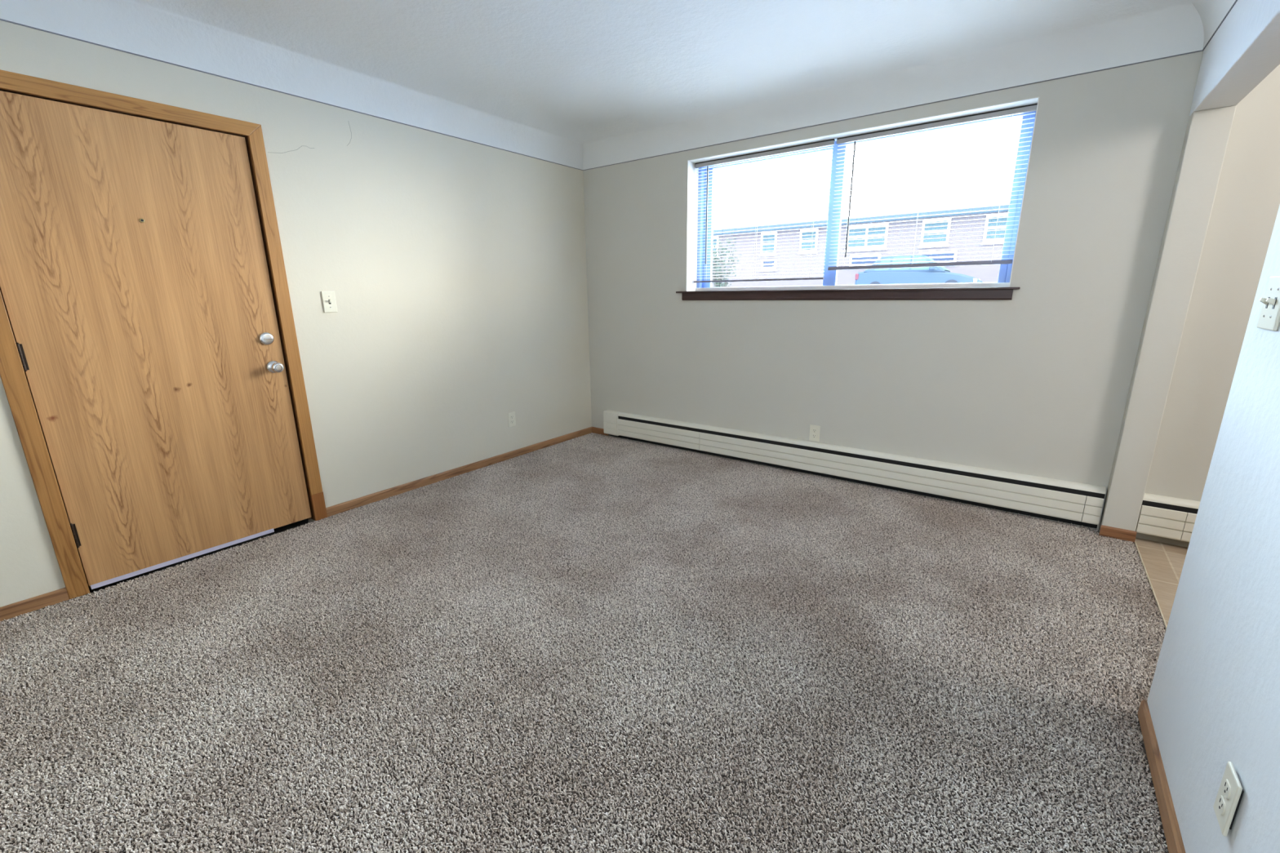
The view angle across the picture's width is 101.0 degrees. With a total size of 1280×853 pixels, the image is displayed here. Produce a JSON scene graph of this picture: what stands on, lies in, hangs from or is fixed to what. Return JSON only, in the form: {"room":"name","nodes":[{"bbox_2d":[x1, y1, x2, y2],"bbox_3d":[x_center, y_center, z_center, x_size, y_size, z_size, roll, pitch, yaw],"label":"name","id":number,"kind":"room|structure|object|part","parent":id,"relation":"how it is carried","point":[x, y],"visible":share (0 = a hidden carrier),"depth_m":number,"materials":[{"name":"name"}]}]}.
{"room":"empty living room","nodes":[
{"label":"empty living room","id":0,"kind":"room"},
{"bbox_2d":[0,19,591,622],"bbox_3d":[-2.203,-0.710,2.737,0.401,2.870,5.300,10,17,35],"label":"wall","id":1,"kind":"structure","parent":0,"point":[455,268],"depth_m":3.31,"materials":[{"name":"grey paint"}]},
{"bbox_2d":[0,69,327,599],"bbox_3d":[-2.237,-0.381,2.499,0.212,2.109,1.068,10,17,35],"label":"door","id":2,"kind":"structure","parent":1,"relation":"in","point":[151,372],"depth_m":2.40,"materials":[{"name":"brown wood"}]},
{"bbox_3d":[-2.493,-0.271,2.078,0.016,2.108,0.064,10,17,35],"label":"casing","id":3,"kind":"part","parent":2,"relation":"part of","materials":[{"name":"brown wood"}]},
{"bbox_3d":[-2.205,-1.365,2.219,0.016,0.064,1.066,10,17,35],"label":"casing","id":4,"kind":"part","parent":2,"relation":"part of","materials":[{"name":"brown wood"}]},
{"bbox_3d":[-1.965,-0.463,2.776,0.014,0.067,0.067,10,17,35],"label":"deadbolt plate","id":5,"kind":"part","parent":2,"relation":"part of","materials":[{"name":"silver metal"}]},
{"bbox_3d":[-1.936,-0.315,2.807,0.066,0.067,0.067,10,17,35],"label":"knob","id":6,"kind":"part","parent":2,"relation":"part of","materials":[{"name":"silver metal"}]},
{"bbox_3d":[-1.897,-0.475,2.860,0.016,2.108,0.064,10,17,35],"label":"casing","id":7,"kind":"part","parent":2,"relation":"part of","materials":[{"name":"brown wood"}]},
{"bbox_2d":[0,426,591,621],"bbox_3d":[-2.024,0.567,2.933,0.012,0.056,5.300,10,17,35],"label":"baseboard","id":8,"kind":"structure","parent":1,"relation":"attached to","point":[16,609],"depth_m":3.44,"materials":[{"name":"brown wood"}]},
{"bbox_2d":[320,291,337,312],"bbox_3d":[-1.759,-0.708,2.992,0.021,0.118,0.072,10,17,35],"label":"light switch","id":9,"kind":"object","parent":1,"relation":"attached to","point":[329,301],"visible":1,"depth_m":2.99,"materials":[{"name":"beige plastic"}]},
{"bbox_2d":[507,411,515,427],"bbox_3d":[-1.018,-0.056,4.190,0.009,0.116,0.072,10,17,35],"label":"power outlet","id":10,"kind":"object","parent":1,"relation":"attached to","point":[511,416],"visible":1,"depth_m":4.18,"materials":[{"name":"beige plastic"}]},
{"bbox_2d":[0,435,1168,852],"bbox_3d":[-0.492,0.906,1.853,3.818,0.094,5.300,10,17,35],"label":"floor","id":11,"kind":"structure","parent":0,"point":[1151,784],"depth_m":1.54,"materials":[{"name":"grey carpet"}]},
{"bbox_2d":[0,432,1168,852],"bbox_3d":[-0.091,0.720,2.361,3.823,0.014,3.973,10,17,35],"label":"carpet","id":12,"kind":"object","parent":11,"relation":"on","point":[573,458],"visible":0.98,"depth_m":1.86,"materials":[{"name":"grey carpet"}]},
{"bbox_2d":[0,0,1235,169],"bbox_3d":[-0.573,-1.485,1.292,3.684,0.231,5.304,10,17,35],"label":"ceiling","id":13,"kind":"structure","parent":0,"point":[580,84],"depth_m":2.68,"materials":[{"name":"white paint"}]},
{"bbox_2d":[582,50,1279,529],"bbox_3d":[1.996,-0.846,3.058,6.250,2.850,0.240,10,17,35],"label":"wall","id":14,"kind":"structure","parent":0,"point":[1036,382],"depth_m":2.93,"materials":[{"name":"grey paint"}]},
{"bbox_2d":[591,426,608,435],"bbox_3d":[-0.372,0.044,4.932,0.194,0.056,0.012,10,17,35],"label":"baseboard","id":15,"kind":"structure","parent":14,"relation":"attached to","point":[597,430],"depth_m":4.94,"materials":[{"name":"brown wood"}]},
{"bbox_2d":[808,424,820,441],"bbox_3d":[1.230,0.048,3.715,0.072,0.116,0.009,10,17,35],"label":"power outlet","id":16,"kind":"object","parent":14,"relation":"attached to","point":[815,430],"visible":1,"depth_m":3.71,"materials":[{"name":"beige plastic"}]},
{"bbox_2d":[675,287,1020,300],"bbox_3d":[1.219,-0.889,3.558,2.200,0.068,0.186,10,17,35],"label":"window stool","id":17,"kind":"structure","parent":14,"relation":"attached to","point":[962,293],"depth_m":3.33,"materials":[{"name":"brown wood"}]},
{"bbox_2d":[603,409,1106,528],"bbox_3d":[1.082,0.209,3.830,3.467,0.243,0.068,10,17,35],"label":"baseboard heater","id":18,"kind":"object","parent":14,"relation":"attached to","point":[1055,500],"visible":1,"depth_m":3.44,"materials":[{"name":"beige metal"}]},
{"bbox_3d":[0.141,0.061,4.482,0.846,0.152,0.016,10,17,35],"label":"panel","id":19,"kind":"part","parent":18,"relation":"part of","materials":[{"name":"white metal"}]},
{"bbox_2d":[617,412,1106,493],"bbox_3d":[1.149,0.114,3.767,3.312,0.027,0.049,10,17,35],"label":"hood","id":20,"kind":"object","parent":18,"relation":"attached to","point":[1061,485],"depth_m":3.44,"materials":[{"name":"white metal"}]},
{"bbox_3d":[1.444,0.283,3.547,2.388,0.152,0.016,10,17,35],"label":"panel","id":21,"kind":"part","parent":18,"relation":"part of","materials":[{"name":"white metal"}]},
{"bbox_3d":[2.434,0.452,2.836,0.070,0.152,0.016,10,17,35],"label":"panel","id":22,"kind":"part","parent":18,"relation":"part of","materials":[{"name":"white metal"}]},
{"bbox_2d":[686,97,1039,291],"bbox_3d":[1.262,-1.384,3.476,2.078,0.932,0.241,10,17,35],"label":"window","id":23,"kind":"structure","parent":14,"relation":"in","point":[829,282],"depth_m":3.48,"materials":[{"name":"white paint"}]},
{"bbox_2d":[693,138,835,282],"bbox_3d":[0.827,-1.481,3.753,1.019,0.862,0.045,10,17,35],"label":"mini blind","id":24,"kind":"object","parent":23,"relation":"attached to","point":[829,142],"visible":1,"depth_m":3.71,"materials":[{"name":"white plastic"}]},
{"bbox_3d":[0.504,-1.529,3.997,0.001,0.818,0.028,10,17,35],"label":"ladder cord","id":25,"kind":"part","parent":24,"relation":"part of","materials":[{"name":"white fabric"}]},
{"bbox_3d":[0.833,-1.473,3.762,0.001,0.818,0.028,10,17,35],"label":"ladder cord","id":26,"kind":"part","parent":24,"relation":"part of","materials":[{"name":"white fabric"}]},
{"bbox_3d":[0.837,-1.072,3.863,1.013,0.016,0.024,10,17,35],"label":"rail","id":27,"kind":"part","parent":24,"relation":"part of","materials":[{"name":"grey metal"}]},
{"bbox_3d":[0.828,-1.882,3.659,1.019,0.024,0.026,10,17,35],"label":"head rail","id":28,"kind":"part","parent":24,"relation":"part of","materials":[{"name":"white metal"}]},
{"bbox_3d":[1.161,-1.417,3.526,0.001,0.818,0.028,10,17,35],"label":"ladder cord","id":29,"kind":"part","parent":24,"relation":"part of","materials":[{"name":"white fabric"}]},
{"bbox_3d":[0.916,-1.466,3.832,1.023,0.900,0.028,10,17,35],"label":"sash","id":30,"kind":"part","parent":23,"relation":"part of","materials":[{"name":"blue"}]},
{"bbox_3d":[1.683,-1.324,3.237,1.044,0.900,0.030,10,17,35],"label":"sash","id":31,"kind":"part","parent":23,"relation":"part of","materials":[{"name":"blue"}]},
{"bbox_2d":[827,103,1037,270],"bbox_3d":[1.665,-1.367,3.143,1.025,0.802,0.045,10,17,35],"label":"mini blind","id":32,"kind":"object","parent":23,"relation":"attached to","point":[1029,108],"visible":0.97,"depth_m":3.10,"materials":[{"name":"white plastic"}]},
{"bbox_3d":[1.341,-1.416,3.389,0.001,0.758,0.028,10,17,35],"label":"ladder cord","id":33,"kind":"part","parent":32,"relation":"part of","materials":[{"name":"white fabric"}]},
{"bbox_3d":[1.671,-1.360,3.152,0.001,0.758,0.028,10,17,35],"label":"ladder cord","id":34,"kind":"part","parent":32,"relation":"part of","materials":[{"name":"white fabric"}]},
{"bbox_3d":[1.675,-0.991,3.245,1.019,0.024,0.024,10,17,35],"label":"rail","id":35,"kind":"part","parent":32,"relation":"part of","materials":[{"name":"grey metal"}]},
{"bbox_3d":[1.667,-1.739,3.057,1.025,0.024,0.026,10,17,35],"label":"head rail","id":36,"kind":"part","parent":32,"relation":"part of","materials":[{"name":"white metal"}]},
{"bbox_3d":[2.001,-1.304,2.916,0.001,0.758,0.028,10,17,35],"label":"ladder cord","id":37,"kind":"part","parent":32,"relation":"part of","materials":[{"name":"white fabric"}]},
{"bbox_2d":[1135,529,1189,547],"bbox_3d":[3.529,0.690,2.129,2.288,0.106,0.010,10,17,35],"label":"baseboard","id":38,"kind":"structure","parent":14,"relation":"attached to","point":[1140,535],"depth_m":2.73,"materials":[{"name":"beige plastic"}]},
{"bbox_2d":[1135,493,1200,542],"bbox_3d":[3.312,0.572,2.229,1.784,0.208,0.063,10,17,35],"label":"baseboard heater","id":39,"kind":"object","parent":14,"relation":"attached to","point":[1162,516],"visible":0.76,"depth_m":2.66,"materials":[{"name":"beige metal"}]},
{"bbox_3d":[2.650,0.489,2.682,0.165,0.152,0.016,10,17,35],"label":"panel","id":40,"kind":"part","parent":39,"relation":"part of","materials":[{"name":"beige metal"}]},
{"bbox_2d":[1142,493,1200,509],"bbox_3d":[3.316,0.483,2.212,1.784,0.027,0.049,10,17,35],"label":"hood","id":41,"kind":"object","parent":39,"relation":"attached to","point":[1148,499],"depth_m":2.66,"materials":[{"name":"white metal"}]},
{"bbox_3d":[3.366,0.611,2.167,1.611,0.152,0.016,10,17,35],"label":"panel","id":42,"kind":"part","parent":39,"relation":"part of","materials":[{"name":"beige metal"}]},
{"bbox_2d":[1134,537,1187,625],"bbox_3d":[1.963,1.324,0.092,2.282,0.094,5.300,10,17,35],"label":"floor tile","id":43,"kind":"structure","parent":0,"point":[1163,562],"depth_m":2.49,"materials":[{"name":"tile"}]},
{"bbox_2d":[1133,542,1167,630],"bbox_3d":[2.108,0.754,2.130,0.009,0.010,1.522,10,17,35],"label":"strip","id":44,"kind":"object","parent":43,"relation":"on","point":[1135,543],"visible":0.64,"depth_m":2.29,"materials":[{"name":"beige"}]},
{"bbox_2d":[1097,105,1236,542],"bbox_3d":[2.522,-0.355,2.573,0.132,2.124,0.089,10,17,35],"label":"wall","id":45,"kind":"structure","parent":0,"point":[1207,133],"depth_m":2.49,"materials":[{"name":"grey paint"}]},
{"bbox_2d":[1098,524,1136,542],"bbox_3d":[2.502,0.561,2.762,0.140,0.056,0.012,10,17,35],"label":"baseboard","id":46,"kind":"structure","parent":45,"relation":"attached to","point":[1105,531],"depth_m":2.76,"materials":[{"name":"brown wood"}]},
{"bbox_2d":[1146,0,1279,852],"bbox_3d":[0.972,-0.178,0.455,0.132,2.850,5.300,10,17,35],"label":"wall","id":47,"kind":"structure","parent":0,"point":[1213,700],"depth_m":1.20,"materials":[{"name":"paint"}]},
{"bbox_2d":[1137,699,1185,852],"bbox_3d":[0.446,1.234,0.182,0.012,0.056,3.678,10,17,35],"label":"baseboard","id":48,"kind":"structure","parent":47,"relation":"attached to","point":[1175,844],"depth_m":1.35,"materials":[{"name":"brown wood"}]},
{"bbox_2d":[1213,760,1244,836],"bbox_3d":[1.130,0.714,1.010,0.018,0.116,0.072,10,17,35],"label":"power outlet","id":49,"kind":"object","parent":47,"relation":"attached to","point":[1230,793],"visible":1,"depth_m":1.00,"materials":[{"name":"beige plastic"}]},
{"bbox_2d":[1217,795,1225,815],"bbox_3d":[1.125,0.732,1.019,0.003,0.027,0.034,10,17,35],"label":"receptacle","id":50,"kind":"object","parent":49,"relation":"attached to","point":[1220,798],"depth_m":1.02,"materials":[{"name":"white plastic"}]},
{"bbox_2d":[1222,779,1231,799],"bbox_3d":[1.124,0.694,1.010,0.003,0.027,0.034,10,17,35],"label":"receptacle","id":51,"kind":"object","parent":49,"relation":"attached to","point":[1226,783],"depth_m":1.01,"materials":[{"name":"white plastic"}]},
{"bbox_3d":[1.134,0.715,1.008,0.009,0.090,0.052,10,17,35],"label":"box frame","id":52,"kind":"part","parent":49,"relation":"part of","materials":[{"name":"black"}]},
{"bbox_2d":[1256,275,1279,330],"bbox_3d":[1.425,-0.280,1.194,0.021,0.118,0.118,10,17,35],"label":"light switch","id":53,"kind":"object","parent":47,"relation":"attached to","point":[1269,316],"visible":1,"depth_m":1.19,"materials":[{"name":"beige plastic"}]},
{"label":"outside","id":54,"kind":"structure","parent":0,"visible":0},
{"bbox_3d":[17.420,-6.816,28.281,80.000,0.200,59.740,10,17,35],"label":"ground","id":55,"kind":"structure","parent":54,"visible":0},
{"bbox_2d":[711,229,742,287],"bbox_3d":[2.253,-4.392,14.654,0.886,2.092,1.081,10,17,35],"label":"shrub","id":56,"kind":"object","parent":55,"relation":"on","point":[718,272],"visible":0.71,"depth_m":14.65,"materials":[{"name":"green plant"}]},
{"bbox_2d":[711,203,1009,287],"bbox_3d":[13.586,-9.742,30.902,39.400,4.270,10.220,10,17,35],"label":"apartment building","id":57,"kind":"structure","parent":55,"relation":"on","point":[985,273],"depth_m":26.77,"materials":[{"name":"red brick"}]},
{"bbox_3d":[4.342,-10.841,31.872,0.700,0.960,0.013,10,17,35],"label":"pane","id":58,"kind":"part","parent":57,"relation":"part of","materials":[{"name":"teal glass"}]},
{"bbox_3d":[7.267,-10.342,29.773,0.730,0.960,0.013,10,17,35],"label":"pane","id":59,"kind":"part","parent":57,"relation":"part of","materials":[{"name":"teal glass"}]},
{"bbox_3d":[7.332,-9.228,30.014,0.700,0.360,0.013,10,17,35],"label":"pane","id":60,"kind":"part","parent":57,"relation":"part of","materials":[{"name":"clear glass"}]},
{"bbox_3d":[9.102,-10.030,28.456,0.770,0.960,0.013,10,17,35],"label":"pane","id":61,"kind":"part","parent":57,"relation":"part of","materials":[{"name":"teal glass"}]},
{"bbox_3d":[11.516,-8.515,27.011,1.300,0.360,0.013,10,17,35],"label":"pane","id":62,"kind":"part","parent":57,"relation":"part of","materials":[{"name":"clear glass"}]},
{"bbox_3d":[11.492,-9.623,26.740,1.770,0.960,0.013,10,17,35],"label":"pane","id":63,"kind":"part","parent":57,"relation":"part of","materials":[{"name":"teal glass"}]},
{"bbox_3d":[13.983,-9.199,24.953,0.980,0.960,0.013,10,17,35],"label":"pane","id":64,"kind":"part","parent":57,"relation":"part of","materials":[{"name":"teal glass"}]},
{"bbox_3d":[14.164,-8.065,25.110,1.400,0.360,0.013,10,17,35],"label":"pane","id":65,"kind":"part","parent":57,"relation":"part of","materials":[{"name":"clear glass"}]},
{"bbox_3d":[15.950,-8.864,23.540,0.750,0.960,0.013,10,17,35],"label":"pane","id":66,"kind":"part","parent":57,"relation":"part of","materials":[{"name":"teal glass"}]},
{"bbox_2d":[854,254,982,284],"bbox_3d":[10.998,-5.908,20.918,4.380,1.776,2.040,10,17,35],"label":"car","id":67,"kind":"object","parent":55,"relation":"on","point":[939,274],"visible":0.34,"depth_m":20.37,"materials":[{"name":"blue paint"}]},
{"bbox_2d":[854,273,858,279],"bbox_3d":[8.922,-6.134,21.607,0.140,0.240,0.300,10,17,35],"label":"tail light","id":68,"kind":"object","parent":67,"relation":"attached to","point":[856,277],"depth_m":21.48,"materials":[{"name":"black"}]}
]}

